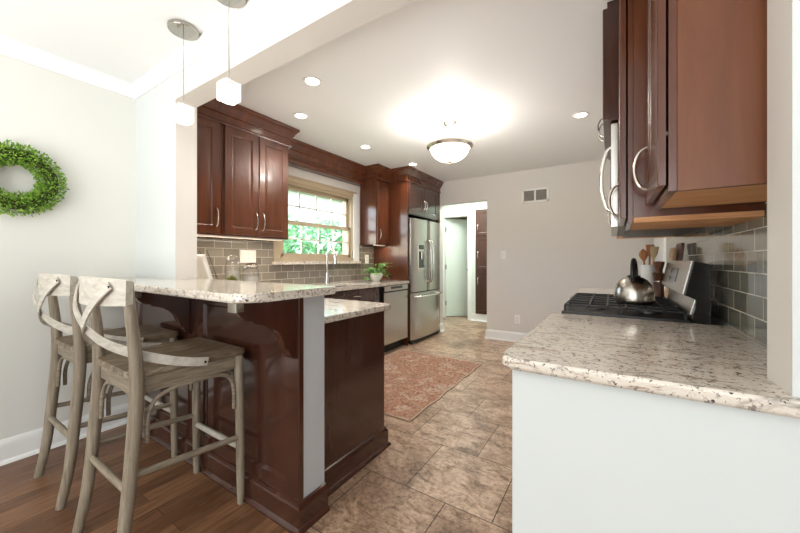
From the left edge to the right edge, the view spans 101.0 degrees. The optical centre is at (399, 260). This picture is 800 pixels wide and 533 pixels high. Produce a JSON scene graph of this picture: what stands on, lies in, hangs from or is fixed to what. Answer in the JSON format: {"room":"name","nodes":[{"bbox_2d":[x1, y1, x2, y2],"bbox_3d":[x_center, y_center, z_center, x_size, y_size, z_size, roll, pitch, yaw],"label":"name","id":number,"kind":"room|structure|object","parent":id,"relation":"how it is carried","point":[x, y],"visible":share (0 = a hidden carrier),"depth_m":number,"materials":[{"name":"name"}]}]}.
{"room":"kitchen","nodes":[
{"label":"kitchen","id":0,"kind":"room"},
{"bbox_2d":[0,54,373,439],"bbox_3d":[-2.381,-0.055,1.948,0.168,2.470,7.100,0,0,33],"label":"wall","id":1,"kind":"structure","parent":0,"point":[89,131],"depth_m":2.14,"materials":[{"name":"white paint"}]},
{"bbox_2d":[0,139,69,217],"bbox_3d":[-2.228,-0.472,1.920,0.129,0.448,0.451,0,0,33],"label":"wreath","id":2,"kind":"object","parent":1,"relation":"attached to","point":[50,191],"visible":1,"depth_m":1.96,"materials":[{"name":"green plant"}]},
{"bbox_2d":[0,403,127,465],"bbox_3d":[-3.035,1.110,0.763,0.030,0.140,4.000,0,0,33],"label":"baseboard","id":3,"kind":"structure","parent":1,"relation":"attached to","point":[14,448],"depth_m":2.01,"materials":[{"name":"white wood"}]},
{"bbox_2d":[240,250,255,262],"bbox_3d":[-1.472,-0.040,3.197,0.009,0.125,0.165,0,0,33],"label":"switch plate","id":4,"kind":"object","parent":1,"relation":"attached to","point":[246,256],"visible":0.99,"depth_m":3.19,"materials":[{"name":"white plastic"}]},
{"bbox_2d":[365,255,368,262],"bbox_3d":[-0.475,-0.020,4.747,0.009,0.125,0.080,0,0,33],"label":"outlet plate","id":5,"kind":"object","parent":1,"relation":"attached to","point":[366,256],"visible":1,"depth_m":4.74,"materials":[{"name":"white plastic"}]},
{"bbox_2d":[0,315,515,532],"bbox_3d":[1.539,1.230,2.577,6.600,0.100,12.400,0,0,33],"label":"floor","id":6,"kind":"structure","parent":0,"point":[446,469],"depth_m":1.74,"materials":[{"name":"tile"}]},
{"bbox_2d":[33,273,177,510],"bbox_3d":[-1.669,0.623,1.879,0.477,1.122,0.550,0,0,33],"label":"bar stool","id":7,"kind":"object","parent":6,"relation":"on","point":[73,348],"visible":0.7,"depth_m":1.71,"materials":[{"name":"grey wood"}]},
{"bbox_2d":[72,276,244,532],"bbox_3d":[-1.093,0.623,1.508,0.477,1.122,0.550,0,0,33],"label":"bar stool","id":8,"kind":"object","parent":6,"relation":"on","point":[135,367],"visible":1,"depth_m":1.40,"materials":[{"name":"grey wood"}]},
{"bbox_2d":[134,291,329,532],"bbox_3d":[-1.219,0.669,1.866,1.830,1.022,0.440,0,0,33],"label":"paneling","id":9,"kind":"structure","parent":6,"relation":"on","point":[271,334],"depth_m":1.61,"materials":[{"name":"brown wood"}]},
{"bbox_2d":[78,277,335,302],"bbox_3d":[-1.214,0.140,1.879,1.876,0.034,0.483,0,0,33],"label":"countertop","id":10,"kind":"structure","parent":9,"relation":"on","point":[226,291],"depth_m":1.46,"materials":[{"name":"beige stone"}]},
{"bbox_2d":[328,287,378,301],"bbox_3d":[-0.708,0.749,3.822,0.630,0.862,0.856,0,0,33],"label":"base cabinet","id":11,"kind":"object","parent":6,"relation":"on","point":[371,294],"visible":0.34,"depth_m":3.71,"materials":[{"name":"brown wood"}]},
{"bbox_2d":[324,311,390,496],"bbox_3d":[-0.712,0.748,2.175,1.170,0.864,0.622,0,0,33],"label":"base cabinet","id":12,"kind":"object","parent":6,"relation":"on","point":[355,432],"visible":0.3,"depth_m":1.84,"materials":[{"name":"brown wood"}]},
{"bbox_2d":[309,280,408,323],"bbox_3d":[-0.392,0.297,3.242,1.776,0.034,2.767,0,0,33],"label":"countertop","id":13,"kind":"structure","parent":12,"relation":"on","point":[334,309],"depth_m":2.10,"materials":[{"name":"beige stone"}]},
{"bbox_2d":[197,254,212,278],"bbox_3d":[-1.550,0.118,2.600,0.186,0.330,0.130,0,0,33],"label":"cookbook","id":14,"kind":"object","parent":13,"relation":"on","point":[203,269],"visible":0.35,"depth_m":2.54,"materials":[{"name":"white paper"}]},
{"bbox_2d":[199,250,217,278],"bbox_3d":[-1.518,0.099,2.653,0.121,0.360,0.135,0,0,33],"label":"easel","id":15,"kind":"object","parent":13,"relation":"on","point":[199,250],"visible":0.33,"depth_m":2.61,"materials":[{"name":"black plastic"}]},
{"bbox_2d":[225,254,239,280],"bbox_3d":[-1.468,0.111,2.894,0.115,0.338,0.115,0,0,-25],"label":"glass canister","id":16,"kind":"object","parent":13,"relation":"on","point":[232,266],"visible":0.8,"depth_m":2.85,"materials":[{"name":"white"}]},
{"bbox_2d":[225,275,237,280],"bbox_3d":[-1.399,0.199,2.734,0.131,0.160,0.121,0,0,33],"label":"plant","id":17,"kind":"object","parent":16,"relation":"in","point":[231,277],"visible":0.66,"depth_m":2.73,"materials":[{"name":"green plant"}]},
{"bbox_2d":[243,263,258,281],"bbox_3d":[-1.335,0.152,2.952,0.131,0.255,0.131,0,0,-38],"label":"glass canister","id":18,"kind":"object","parent":13,"relation":"on","point":[250,272],"visible":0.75,"depth_m":2.90,"materials":[{"name":"white"}]},
{"bbox_2d":[324,248,336,283],"bbox_3d":[-0.832,0.068,3.945,0.125,0.424,0.148,0,0,-30],"label":"faucet","id":19,"kind":"object","parent":13,"relation":"on","point":[327,276],"visible":1,"depth_m":3.95,"materials":[{"name":"silver metal"}]},
{"bbox_2d":[360,262,391,280],"bbox_3d":[-0.305,0.152,4.498,0.376,0.255,0.478,0,0,33],"label":"pothos","id":20,"kind":"object","parent":13,"relation":"on","point":[377,276],"visible":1,"depth_m":4.42,"materials":[{"name":"green plant"}]},
{"bbox_2d":[370,273,382,280],"bbox_3d":[-0.323,0.225,4.488,0.184,0.110,0.183,0,0,33],"label":"pot","id":21,"kind":"object","parent":13,"relation":"on","point":[377,277],"depth_m":4.42,"materials":[{"name":"white ceramic"}]},
{"bbox_2d":[379,284,407,351],"bbox_3d":[-0.302,0.749,4.461,0.605,0.862,0.607,0,0,33],"label":"dishwasher","id":22,"kind":"object","parent":6,"relation":"on","point":[395,318],"visible":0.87,"depth_m":4.29,"materials":[{"name":"silver metal"}]},
{"bbox_2d":[374,181,439,345],"bbox_3d":[0.132,0.038,5.162,0.593,2.284,1.025,0,0,33],"label":"end panel","id":23,"kind":"object","parent":6,"relation":"on","point":[395,253],"visible":0.46,"depth_m":4.67,"materials":[{"name":"brown wood"}]},
{"bbox_2d":[408,218,442,344],"bbox_3d":[0.196,0.287,5.100,0.712,1.785,0.920,0,0,33],"label":"refrigerator","id":24,"kind":"object","parent":6,"relation":"on","point":[423,235],"visible":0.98,"depth_m":4.82,"materials":[{"name":"silver metal"}]},
{"bbox_2d":[384,349,481,421],"bbox_3d":[0.046,1.174,3.374,1.108,0.012,1.605,0,0,33],"label":"area rug","id":25,"kind":"object","parent":6,"relation":"on","point":[413,381],"visible":0.63,"depth_m":3.25,"materials":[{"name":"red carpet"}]},
{"bbox_2d":[561,261,710,324],"bbox_3d":[1.293,0.590,1.933,0.656,1.180,0.760,0,0,33],"label":"range","id":26,"kind":"object","parent":6,"relation":"on","point":[689,282],"visible":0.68,"depth_m":1.62,"materials":[{"name":"black metal"}]},
{"bbox_2d":[561,299,690,322],"bbox_3d":[1.288,0.282,1.936,0.528,0.026,0.758,0,0,33],"label":"cooktop","id":27,"kind":"object","parent":26,"relation":"in","point":[645,315],"depth_m":1.67,"materials":[{"name":"black metal"}]},
{"bbox_2d":[614,258,654,304],"bbox_3d":[1.260,0.107,1.765,0.197,0.242,0.180,0,0,-9],"label":"kettle","id":28,"kind":"object","parent":26,"relation":"on","point":[633,289],"visible":1,"depth_m":1.71,"materials":[{"name":"silver metal"}]},
{"bbox_3d":[1.841,0.747,2.731,0.694,0.866,1.151,0,0,33],"label":"base cabinet","id":29,"kind":"object","parent":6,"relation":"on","visible":0},
{"bbox_2d":[568,288,667,302],"bbox_3d":[1.843,0.295,2.730,0.696,0.034,1.155,0,0,33],"label":"countertop","id":30,"kind":"structure","parent":29,"relation":"on","point":[580,290],"depth_m":2.96,"materials":[{"name":"beige stone"}]},
{"bbox_2d":[640,265,654,288],"bbox_3d":[1.706,0.154,2.268,0.086,0.248,0.086,0,0,33],"label":"utensil crock","id":31,"kind":"object","parent":30,"relation":"on","point":[646,271],"visible":0.29,"depth_m":2.23,"materials":[{"name":"white ceramic"}]},
{"bbox_2d":[639,249,647,264],"bbox_3d":[1.685,0.080,2.281,0.052,0.320,0.024,0,0,25],"label":"spoon","id":32,"kind":"object","parent":31,"relation":"in","point":[643,254],"visible":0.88,"depth_m":2.28,"materials":[{"name":"brown wood"}]},
{"bbox_2d":[646,245,653,264],"bbox_3d":[1.734,0.065,2.289,0.044,0.351,0.032,0,0,-7],"label":"spatula","id":33,"kind":"object","parent":31,"relation":"in","point":[647,246],"visible":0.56,"depth_m":2.29,"materials":[{"name":"brown wood"}]},
{"bbox_2d":[650,246,658,264],"bbox_3d":[1.722,0.072,2.236,0.057,0.337,0.015,0,0,41],"label":"spatula","id":34,"kind":"object","parent":31,"relation":"in","point":[653,250],"visible":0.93,"depth_m":2.23,"materials":[{"name":"brown wood"}]},
{"bbox_2d":[652,261,664,296],"bbox_3d":[1.719,0.141,2.188,0.074,0.273,0.074,0,0,33],"label":"pepper mill","id":35,"kind":"object","parent":30,"relation":"on","point":[658,275],"visible":0.77,"depth_m":2.17,"materials":[{"name":"brown wood"}]},
{"bbox_2d":[664,248,676,297],"bbox_3d":[1.883,0.095,2.296,0.052,0.366,0.170,0,0,33],"label":"cutting board","id":36,"kind":"object","parent":30,"relation":"on","point":[672,256],"visible":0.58,"depth_m":2.26,"materials":[{"name":"brown wood"}]},
{"bbox_2d":[675,243,684,260],"bbox_3d":[1.899,0.080,2.262,0.057,0.396,0.220,0,0,33],"label":"cutting board","id":37,"kind":"object","parent":30,"relation":"on","point":[680,246],"visible":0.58,"depth_m":2.18,"materials":[{"name":"brown wood"}]},
{"bbox_3d":[0.897,0.747,1.263,0.694,0.866,0.771,0,0,33],"label":"base cabinet","id":38,"kind":"object","parent":6,"relation":"on","visible":0},
{"bbox_2d":[502,313,799,418],"bbox_3d":[0.929,0.295,1.126,0.895,0.034,0.970,0,0,33],"label":"countertop","id":39,"kind":"structure","parent":38,"relation":"on","point":[712,364],"depth_m":0.94,"materials":[{"name":"beige stone"}]},
{"bbox_2d":[0,0,611,181],"bbox_3d":[1.539,-1.340,2.577,6.600,0.100,12.400,0,0,33],"label":"ceiling","id":40,"kind":"structure","parent":0,"point":[513,75],"depth_m":2.21,"materials":[{"name":"white paint"}]},
{"bbox_2d":[167,19,198,125],"bbox_3d":[-1.202,-1.026,1.829,0.150,0.527,0.150,0,0,33],"label":"pendant light","id":41,"kind":"object","parent":40,"relation":"hanging from","point":[183,114],"visible":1,"depth_m":1.81,"materials":[{"name":"white glass"}]},
{"bbox_2d":[217,0,245,105],"bbox_3d":[-0.823,-1.026,1.585,0.150,0.527,0.150,0,0,33],"label":"pendant light","id":42,"kind":"object","parent":40,"relation":"hanging from","point":[228,91],"visible":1,"depth_m":1.58,"materials":[{"name":"white glass"}]},
{"bbox_2d":[293,112,308,118],"bbox_3d":[-0.883,-1.286,2.934,0.136,0.008,0.136,0,0,33],"label":"recessed light","id":43,"kind":"object","parent":40,"relation":"in","point":[298,115],"visible":1,"depth_m":2.92,"materials":[{"name":"white plastic"}]},
{"bbox_2d":[303,76,321,85],"bbox_3d":[-0.630,-1.286,2.367,0.136,0.008,0.136,0,0,33],"label":"recessed light","id":44,"kind":"object","parent":40,"relation":"in","point":[308,80],"visible":1,"depth_m":2.36,"materials":[{"name":"white plastic"}]},
{"bbox_2d":[359,145,370,148],"bbox_3d":[-0.391,-1.286,3.736,0.136,0.008,0.136,0,0,33],"label":"recessed light","id":45,"kind":"object","parent":40,"relation":"in","point":[360,146],"visible":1,"depth_m":3.72,"materials":[{"name":"white plastic"}]},
{"bbox_2d":[427,119,472,165],"bbox_3d":[0.463,-1.085,3.067,0.426,0.409,0.426,0,0,33],"label":"flush light","id":46,"kind":"object","parent":40,"relation":"attached to","point":[452,148],"visible":1,"depth_m":2.95,"materials":[{"name":"white glass"}]},
{"bbox_2d":[572,111,588,118],"bbox_3d":[1.599,-1.286,2.919,0.136,0.008,0.136,0,0,33],"label":"recessed light","id":47,"kind":"object","parent":40,"relation":"in","point":[578,115],"visible":1,"depth_m":2.92,"materials":[{"name":"white plastic"}]},
{"bbox_2d":[288,166,359,264],"bbox_3d":[-0.970,-0.055,4.149,0.160,2.470,3.930,0,0,33],"label":"wall","id":48,"kind":"structure","parent":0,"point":[293,171],"depth_m":4.06,"materials":[{"name":"white paint"}]},
{"bbox_2d":[197,116,220,236],"bbox_3d":[-1.652,-0.670,2.609,0.354,0.930,0.336,0,0,33],"label":"upper cabinet","id":49,"kind":"object","parent":48,"relation":"attached to","point":[208,131],"visible":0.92,"depth_m":2.59,"materials":[{"name":"brown wood"}]},
{"bbox_2d":[215,125,287,240],"bbox_3d":[-1.380,-0.670,3.031,0.354,0.930,0.659,0,0,33],"label":"upper cabinet","id":50,"kind":"object","parent":48,"relation":"attached to","point":[254,169],"visible":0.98,"depth_m":2.91,"materials":[{"name":"brown wood"}]},
{"bbox_2d":[197,234,282,240],"bbox_3d":[-1.412,-0.199,2.870,0.040,0.012,0.900,0,0,33],"label":"light strip","id":51,"kind":"object","parent":50,"relation":"attached to","point":[197,234],"visible":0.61,"depth_m":2.86,"materials":[{"name":"white plastic"}]},
{"bbox_2d":[272,174,360,264],"bbox_3d":[-1.005,-0.445,4.047,0.210,0.980,1.400,0,0,33],"label":"window","id":52,"kind":"structure","parent":48,"relation":"attached to","point":[350,199],"depth_m":4.08,"materials":[{"name":"beige wood"}]},
{"bbox_2d":[288,156,365,186],"bbox_3d":[-0.910,-1.069,3.989,0.110,0.069,1.455,0,0,33],"label":"window valance","id":53,"kind":"object","parent":48,"relation":"attached to","point":[292,162],"visible":0.65,"depth_m":3.93,"materials":[{"name":"brown wood"}]},
{"bbox_2d":[360,179,388,245],"bbox_3d":[-0.338,-0.662,4.670,0.334,0.885,0.304,0,0,33],"label":"upper cabinet","id":54,"kind":"object","parent":48,"relation":"attached to","point":[374,197],"visible":1,"depth_m":4.56,"materials":[{"name":"brown wood"}]},
{"bbox_2d":[408,181,437,220],"bbox_3d":[0.136,-0.902,5.134,0.630,0.495,0.938,0,0,33],"label":"upper cabinet","id":55,"kind":"object","parent":48,"relation":"attached to","point":[422,202],"visible":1,"depth_m":4.93,"materials":[{"name":"brown wood"}]},
{"bbox_2d":[446,217,467,219],"bbox_3d":[1.785,-0.055,7.674,1.460,2.470,2.160,0,0,33],"label":"wall","id":56,"kind":"structure","parent":0,"point":[465,218],"depth_m":8.54,"materials":[{"name":"beige paint"}]},
{"bbox_2d":[446,219,467,315],"bbox_3d":[1.218,0.149,6.928,0.550,2.038,0.108,0,0,-15],"label":"door","id":57,"kind":"structure","parent":56,"relation":"in","point":[456,229],"depth_m":6.94,"materials":[{"name":"white paint"}]},
{"bbox_2d":[443,201,486,312],"bbox_3d":[1.769,-0.055,5.634,3.280,2.470,1.290,0,0,33],"label":"wall","id":58,"kind":"structure","parent":0,"point":[472,207],"depth_m":6.50,"materials":[{"name":"white paint"}]},
{"bbox_2d":[443,211,471,319],"bbox_3d":[1.152,0.102,6.726,0.690,2.155,0.120,0,0,33],"label":"trim","id":59,"kind":"structure","parent":58,"relation":"attached to","point":[468,214],"depth_m":6.53,"materials":[{"name":"white"}]},
{"bbox_2d":[471,313,486,321],"bbox_3d":[2.390,1.110,5.864,2.325,0.140,0.030,0,0,33],"label":"baseboard","id":60,"kind":"structure","parent":58,"relation":"attached to","point":[475,317],"depth_m":6.41,"materials":[{"name":"white"}]},
{"bbox_2d":[475,209,486,314],"bbox_3d":[1.696,0.024,6.283,0.545,2.028,0.075,0,0,33],"label":"tall cabinet","id":61,"kind":"object","parent":58,"relation":"attached to","point":[480,215],"visible":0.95,"depth_m":6.37,"materials":[{"name":"brown wood"}]},
{"bbox_2d":[136,0,799,532],"bbox_3d":[0.665,-0.055,0.831,6.180,2.470,0.142,0,0,33],"label":"wall","id":62,"kind":"structure","parent":0,"point":[587,457],"depth_m":0.84,"materials":[{"name":"white paint"}]},
{"bbox_2d":[0,0,289,99],"bbox_3d":[-0.533,-1.243,-0.846,5.980,0.094,4.000,0,0,33],"label":"trim","id":63,"kind":"structure","parent":62,"relation":"attached to","point":[240,19],"depth_m":2.00,"materials":[{"name":"white paint"}]},
{"bbox_2d":[197,98,443,192],"bbox_3d":[-0.561,-1.197,3.963,0.598,0.184,3.797,0,0,33],"label":"crown molding","id":64,"kind":"structure","parent":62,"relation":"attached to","point":[238,117],"depth_m":3.58,"materials":[{"name":"brown wood"}]},
{"bbox_2d":[432,159,652,332],"bbox_3d":[1.560,-0.055,4.930,3.570,2.470,0.120,0,0,33],"label":"wall","id":65,"kind":"structure","parent":0,"point":[559,246],"depth_m":4.58,"materials":[{"name":"white paint"}]},
{"bbox_2d":[440,323,443,331],"bbox_3d":[0.695,1.110,5.474,0.030,0.140,0.140,0,0,33],"label":"baseboard","id":66,"kind":"object","parent":65,"relation":"attached to","point":[441,324],"visible":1,"depth_m":5.47,"materials":[{"name":"white"}]},
{"bbox_2d":[501,251,505,258],"bbox_3d":[1.527,-0.082,4.875,0.075,0.120,0.009,0,0,33],"label":"switch plate","id":67,"kind":"object","parent":65,"relation":"attached to","point":[503,253],"visible":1,"depth_m":4.87,"materials":[{"name":"white plastic"}]},
{"bbox_2d":[484,329,526,341],"bbox_3d":[2.187,1.110,4.509,2.060,0.140,0.150,0,0,33],"label":"baseboard","id":68,"kind":"structure","parent":65,"relation":"attached to","point":[509,336],"depth_m":4.86,"materials":[{"name":"white"}]},
{"bbox_2d":[515,315,519,323],"bbox_3d":[1.695,0.854,4.766,0.075,0.120,0.009,0,0,33],"label":"outlet plate","id":69,"kind":"object","parent":65,"relation":"attached to","point":[517,317],"visible":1,"depth_m":4.76,"materials":[{"name":"white plastic"}]},
{"bbox_2d":[522,187,548,202],"bbox_3d":[1.900,-0.918,4.633,0.357,0.196,0.012,0,0,33],"label":"air vent","id":70,"kind":"object","parent":65,"relation":"in","point":[541,194],"visible":1,"depth_m":4.62,"materials":[{"name":"white plastic"}]},
{"bbox_2d":[653,238,665,290],"bbox_3d":[2.736,0.120,3.508,0.054,2.120,0.900,0,0,33],"label":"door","id":71,"kind":"structure","parent":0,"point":[657,242],"depth_m":3.38,"materials":[{"name":"white"}]},
{"bbox_2d":[666,202,766,347],"bbox_3d":[2.097,-0.055,2.325,0.168,2.470,3.920,0,0,33],"label":"wall","id":72,"kind":"structure","parent":0,"point":[736,254],"depth_m":1.33,"materials":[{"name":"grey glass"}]},
{"bbox_2d":[597,0,618,159],"bbox_3d":[1.401,-0.992,1.859,0.496,0.593,0.758,0,0,33],"label":"upper cabinet","id":73,"kind":"object","parent":72,"relation":"attached to","point":[611,14],"visible":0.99,"depth_m":1.64,"materials":[{"name":"brown wood"}]},
{"bbox_2d":[599,123,710,237],"bbox_3d":[1.409,-0.415,1.853,0.477,0.530,0.758,0,0,33],"label":"microwave","id":74,"kind":"object","parent":73,"relation":"attached to","point":[616,230],"visible":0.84,"depth_m":1.65,"materials":[{"name":"silver metal"}]},
{"bbox_2d":[608,212,686,238],"bbox_3d":[1.751,-0.730,2.357,0.446,1.116,0.440,0,0,33],"label":"upper cabinet","id":75,"kind":"object","parent":72,"relation":"attached to","point":[618,237],"visible":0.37,"depth_m":2.46,"materials":[{"name":"brown wood"}]},
{"bbox_2d":[608,0,764,230],"bbox_3d":[1.112,-0.717,1.355,0.438,1.143,0.382,0,0,33],"label":"upper cabinet","id":76,"kind":"object","parent":72,"relation":"attached to","point":[634,211],"visible":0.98,"depth_m":1.27,"materials":[{"name":"brown wood"}]},
{"bbox_2d":[632,0,766,209],"bbox_3d":[0.937,-0.739,1.009,0.358,1.098,0.386,0,0,33],"label":"upper cabinet","id":77,"kind":"object","parent":72,"relation":"attached to","point":[706,60],"visible":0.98,"depth_m":0.88,"materials":[{"name":"brown wood"}]},
{"label":"outside","id":78,"kind":"structure","parent":0,"visible":0},
{"bbox_3d":[-9.033,1.855,12.944,22.800,0.150,36.000,0,0,33],"label":"yard","id":79,"kind":"structure","parent":78,"visible":0},
{"bbox_2d":[283,214,319,253],"bbox_3d":[-3.929,0.107,10.495,2.700,3.396,2.678,0,0,33],"label":"leafy tree","id":80,"kind":"object","parent":79,"relation":"on","point":[287,245],"visible":0.15,"depth_m":10.25,"materials":[{"name":"green plant"}]},
{"bbox_2d":[285,190,342,253],"bbox_3d":[-5.117,-1.720,20.235,4.700,7.000,14.500,0,0,33],"label":"neighbor house","id":81,"kind":"structure","parent":79,"relation":"on","point":[306,200],"depth_m":17.66,"materials":[{"name":"white"}]},
{"bbox_2d":[294,216,342,253],"bbox_3d":[-2.908,0.035,13.191,2.870,3.538,2.791,0,0,33],"label":"leafy tree","id":82,"kind":"object","parent":79,"relation":"on","point":[338,234],"visible":0.32,"depth_m":12.53,"materials":[{"name":"green plant"}]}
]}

